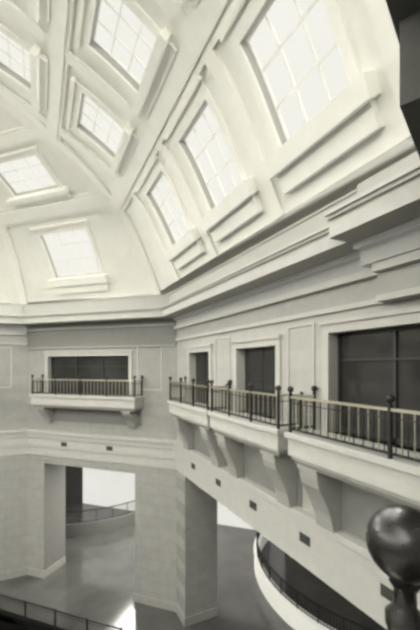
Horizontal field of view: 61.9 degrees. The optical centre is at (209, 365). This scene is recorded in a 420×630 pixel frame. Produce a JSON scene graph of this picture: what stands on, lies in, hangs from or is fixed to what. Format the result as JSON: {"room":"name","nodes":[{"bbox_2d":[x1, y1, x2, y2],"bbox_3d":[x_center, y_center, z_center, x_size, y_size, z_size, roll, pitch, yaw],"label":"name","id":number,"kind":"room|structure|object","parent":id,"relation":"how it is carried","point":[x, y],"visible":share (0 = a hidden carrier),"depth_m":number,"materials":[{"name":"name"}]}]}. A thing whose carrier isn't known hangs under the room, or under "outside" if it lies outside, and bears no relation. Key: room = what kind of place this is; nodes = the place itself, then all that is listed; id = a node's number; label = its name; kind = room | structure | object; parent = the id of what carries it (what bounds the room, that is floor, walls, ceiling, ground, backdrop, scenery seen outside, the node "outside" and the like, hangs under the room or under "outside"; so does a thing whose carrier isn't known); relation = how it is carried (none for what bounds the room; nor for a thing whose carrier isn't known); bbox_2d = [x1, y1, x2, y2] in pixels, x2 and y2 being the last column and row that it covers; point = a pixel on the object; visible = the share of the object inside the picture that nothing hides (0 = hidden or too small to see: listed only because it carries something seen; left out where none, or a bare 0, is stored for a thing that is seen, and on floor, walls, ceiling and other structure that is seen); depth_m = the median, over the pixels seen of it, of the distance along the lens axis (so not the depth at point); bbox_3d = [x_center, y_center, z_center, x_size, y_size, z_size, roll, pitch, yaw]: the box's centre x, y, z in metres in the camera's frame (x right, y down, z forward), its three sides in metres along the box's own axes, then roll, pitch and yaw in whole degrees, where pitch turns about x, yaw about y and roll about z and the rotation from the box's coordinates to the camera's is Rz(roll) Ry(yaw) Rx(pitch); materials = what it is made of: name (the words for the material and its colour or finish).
{"room":"domed atrium","nodes":[
{"label":"domed atrium","id":0,"kind":"room"},
{"bbox_2d":[0,610,62,629],"bbox_3d":[-12.770,16.180,4.238,32.932,5.320,32.932,0,0,-26],"label":"floor","id":1,"kind":"structure","parent":0,"point":[3,625],"depth_m":18.78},
{"bbox_2d":[0,594,122,629],"bbox_3d":[-12.770,13.020,4.238,26.383,1.000,26.383,0,0,-26],"label":"balustrade railing","id":2,"kind":"object","parent":1,"relation":"on","point":[2,595],"visible":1,"depth_m":18.14,"materials":[{"name":"grey metal"}]},
{"bbox_2d":[65,466,82,505],"bbox_3d":[-12.770,6.030,4.238,55.532,15.220,55.532,0,0,-26],"label":"wall","id":3,"kind":"structure","parent":0,"point":[73,475],"depth_m":34.45,"materials":[{"name":"grey paint"}]},
{"bbox_2d":[29,393,143,426],"bbox_3d":[-7.449,2.626,20.826,7.440,1.772,1.040,0,0,19],"label":"balcony slab","id":4,"kind":"object","parent":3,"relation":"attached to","point":[99,409],"visible":1,"depth_m":20.70,"materials":[{"name":"stone"}]},
{"bbox_2d":[31,374,142,397],"bbox_3d":[-7.444,1.134,20.841,7.384,1.212,0.974,0,0,19],"label":"balcony railing","id":5,"kind":"object","parent":4,"relation":"on","point":[140,383],"visible":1,"depth_m":20.33,"materials":[{"name":"grey metal"}]},
{"bbox_2d":[51,356,127,394],"bbox_3d":[-7.440,0.565,21.691,5.926,2.326,0.080,0,0,19],"label":"window","id":6,"kind":"structure","parent":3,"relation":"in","point":[89,367],"depth_m":21.68,"materials":[{"name":"black glass"}]},
{"bbox_2d":[167,400,227,467],"bbox_3d":[-0.692,2.950,15.872,1.040,2.420,4.640,0,0,-26],"label":"balcony slab","id":7,"kind":"object","parent":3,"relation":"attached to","point":[192,424],"visible":0.77,"depth_m":15.70,"materials":[{"name":"stone"}]},
{"bbox_2d":[169,376,226,410],"bbox_3d":[-0.679,1.134,15.878,0.980,1.212,4.590,0,0,-26],"label":"balcony railing","id":8,"kind":"object","parent":7,"relation":"on","point":[183,386],"visible":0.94,"depth_m":15.03,"materials":[{"name":"grey metal"}]},
{"bbox_2d":[196,352,208,401],"bbox_3d":[-0.205,0.540,16.820,0.095,2.376,2.296,0,0,-26],"label":"door leaf","id":9,"kind":"structure","parent":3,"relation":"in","point":[202,359],"depth_m":17.10,"materials":[{"name":"brown wood"}]},
{"bbox_2d":[0,189,419,628],"bbox_3d":[-12.770,4.610,4.238,37.932,17.060,37.932,0,0,-26],"label":"crown molding","id":10,"kind":"structure","parent":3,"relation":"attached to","point":[298,272],"depth_m":12.68,"materials":[{"name":"white paint"}]},
{"bbox_2d":[207,410,305,508],"bbox_3d":[1.326,2.950,11.716,1.040,2.420,4.400,0,0,-26],"label":"balcony slab","id":11,"kind":"object","parent":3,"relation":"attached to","point":[256,451],"visible":0.84,"depth_m":10.90,"materials":[{"name":"stone"}]},
{"bbox_2d":[210,380,302,428],"bbox_3d":[1.339,1.134,11.722,0.980,1.212,4.350,0,0,-26],"label":"balcony railing","id":12,"kind":"object","parent":11,"relation":"on","point":[278,395],"visible":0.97,"depth_m":10.88,"materials":[{"name":"grey metal"}]},
{"bbox_2d":[245,347,274,416],"bbox_3d":[1.903,0.540,12.479,0.095,2.376,2.466,0,0,-26],"label":"door leaf","id":13,"kind":"structure","parent":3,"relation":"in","point":[259,362],"depth_m":12.56,"materials":[{"name":"brown wood"}]},
{"bbox_2d":[284,429,419,541],"bbox_3d":[3.737,2.950,6.750,1.040,2.420,6.040,0,0,-26],"label":"balcony slab","id":14,"kind":"object","parent":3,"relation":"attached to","point":[345,485],"visible":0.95,"depth_m":8.06,"materials":[{"name":"paint"}]},
{"bbox_2d":[287,385,419,462],"bbox_3d":[3.750,1.134,6.757,0.980,1.212,5.990,0,0,-26],"label":"balcony railing","id":15,"kind":"object","parent":14,"relation":"on","point":[389,398],"visible":1,"depth_m":7.34,"materials":[{"name":"grey metal"}]},
{"bbox_2d":[324,151,419,302],"bbox_3d":[4.217,-2.620,5.121,1.560,2.480,5.350,0,0,-26],"label":"crown molding","id":16,"kind":"structure","parent":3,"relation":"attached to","point":[392,195],"depth_m":6.72,"materials":[{"name":"white paint"}]},
{"bbox_2d":[338,325,419,448],"bbox_3d":[4.501,0.440,7.054,0.080,2.576,4.956,0,0,-26],"label":"window","id":17,"kind":"structure","parent":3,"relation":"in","point":[373,365],"depth_m":8.17,"materials":[{"name":"black glass"}]},
{"bbox_2d":[65,511,134,536],"bbox_3d":[-8.712,13.140,30.132,11.879,1.000,2.672,0,0,-31],"label":"wall","id":18,"kind":"structure","parent":0,"point":[111,524],"depth_m":28.49,"materials":[{"name":"white paint"}]},
{"bbox_2d":[65,500,134,523],"bbox_3d":[-8.724,12.140,30.151,11.732,1.000,2.481,0,0,-31],"label":"railing","id":19,"kind":"object","parent":18,"relation":"on","point":[134,500],"visible":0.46,"depth_m":28.81,"materials":[{"name":"grey metal"}]},
{"bbox_2d":[106,446,112,450],"label":"vents","id":20,"kind":"object","parent":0,"point":[109,448],"depth_m":20.74,"materials":[{"name":"black metal"}]},
{"bbox_2d":[83,468,254,529],"bbox_3d":[-3.232,9.390,31.782,14.310,8.500,14.310,0,0,-26],"label":"wall","id":21,"kind":"structure","parent":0,"point":[106,488],"depth_m":33.61,"materials":[{"name":"white paint"}]},
{"bbox_2d":[0,503,386,629],"bbox_3d":[-12.770,13.790,4.238,54.932,0.300,54.932,0,0,-26],"label":"floor","id":22,"kind":"structure","parent":0,"point":[96,581],"depth_m":21.27,"materials":[{"name":"stone"}]},
{"bbox_2d":[0,454,217,626],"bbox_3d":[-12.770,9.690,4.238,36.732,7.900,36.732,0,0,-26],"label":"piers","id":23,"kind":"object","parent":22,"relation":"on","point":[176,519],"depth_m":19.91,"materials":[{"name":"beige stone"}]},
{"bbox_2d":[0,0,416,304],"bbox_3d":[-14.297,-8.168,4.608,35.356,10.172,35.356,0,0,-26],"label":"dome","id":24,"kind":"object","parent":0,"point":[197,29],"visible":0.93,"depth_m":11.94,"materials":[{"name":"white paint"}]},
{"bbox_2d":[0,0,337,276],"bbox_3d":[-14.297,-8.727,4.608,33.549,5.943,33.549,0,0,-26],"label":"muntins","id":25,"kind":"object","parent":24,"relation":"attached to","point":[264,15],"visible":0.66,"depth_m":11.07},
{"bbox_2d":[0,0,349,274],"bbox_3d":[-14.297,-8.746,4.608,33.549,5.905,33.549,0,0,-26],"label":"glass","id":26,"kind":"object","parent":24,"relation":"in","point":[283,15],"depth_m":10.38,"materials":[{"name":"white glass"}]},
{"bbox_2d":[0,0,383,294],"bbox_3d":[-14.297,-8.117,4.608,33.986,6.899,33.986,0,0,-26],"label":"trim","id":27,"kind":"structure","parent":24,"relation":"attached to","point":[353,115],"depth_m":10.47,"materials":[{"name":"paint"}]},
{"bbox_2d":[0,0,405,302],"bbox_3d":[-14.297,-8.200,4.608,35.356,10.120,35.356,0,0,-26],"label":"ceiling panels","id":28,"kind":"object","parent":24,"relation":"attached to","point":[116,257],"depth_m":12.58,"materials":[{"name":"white paint"}]},
{"bbox_2d":[0,297,419,542],"bbox_3d":[-12.770,1.300,4.238,38.732,8.880,38.732,0,0,-26],"label":"wall","id":29,"kind":"structure","parent":0,"point":[17,411],"depth_m":19.19,"materials":[{"name":"grey paint"}]},
{"bbox_2d":[216,478,220,486],"label":"vents","id":30,"kind":"object","parent":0,"point":[218,482],"depth_m":14.64,"materials":[{"name":"black metal"}]},
{"bbox_2d":[249,500,256,510],"label":"vents","id":31,"kind":"object","parent":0,"point":[253,505],"depth_m":12.24,"materials":[{"name":"grey metal"}]},
{"bbox_2d":[254,534,335,629],"bbox_3d":[5.202,13.110,20.676,3.818,1.060,14.423,0,0,-18],"label":"wall","id":32,"kind":"structure","parent":0,"point":[296,618],"depth_m":19.02,"materials":[{"name":"white paint"}]},
{"bbox_2d":[256,531,372,629],"bbox_3d":[5.242,12.130,20.698,3.529,0.900,14.132,0,0,-18],"label":"gallery railing","id":33,"kind":"object","parent":32,"relation":"on","point":[260,556],"visible":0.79,"depth_m":18.19,"materials":[{"name":"grey metal"}]},
{"bbox_2d":[299,531,309,546],"label":"vents","id":34,"kind":"object","parent":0,"point":[303,538],"depth_m":9.88,"materials":[{"name":"grey metal"}]},
{"bbox_2d":[380,583,392,601],"label":"vents","id":35,"kind":"object","parent":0,"point":[386,592],"depth_m":7.54,"materials":[{"name":"grey metal"}]},
{"bbox_2d":[386,0,419,157],"bbox_3d":[3.102,-2.910,2.917,11.050,1.300,6.821,0,0,-26],"label":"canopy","id":36,"kind":"object","parent":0,"point":[405,14],"depth_m":3.00,"materials":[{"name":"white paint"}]},
{"bbox_3d":[0.730,2.840,-0.597,6.496,2.200,5.576,0,0,-26],"label":"platform","id":37,"kind":"object","parent":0,"visible":0},
{"bbox_2d":[366,504,419,629],"bbox_3d":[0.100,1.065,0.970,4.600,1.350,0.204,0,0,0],"label":"finial","id":38,"kind":"object","parent":37,"relation":"on","point":[393,531],"visible":1,"depth_m":0.93,"materials":[{"name":"brown metal"}]}
]}

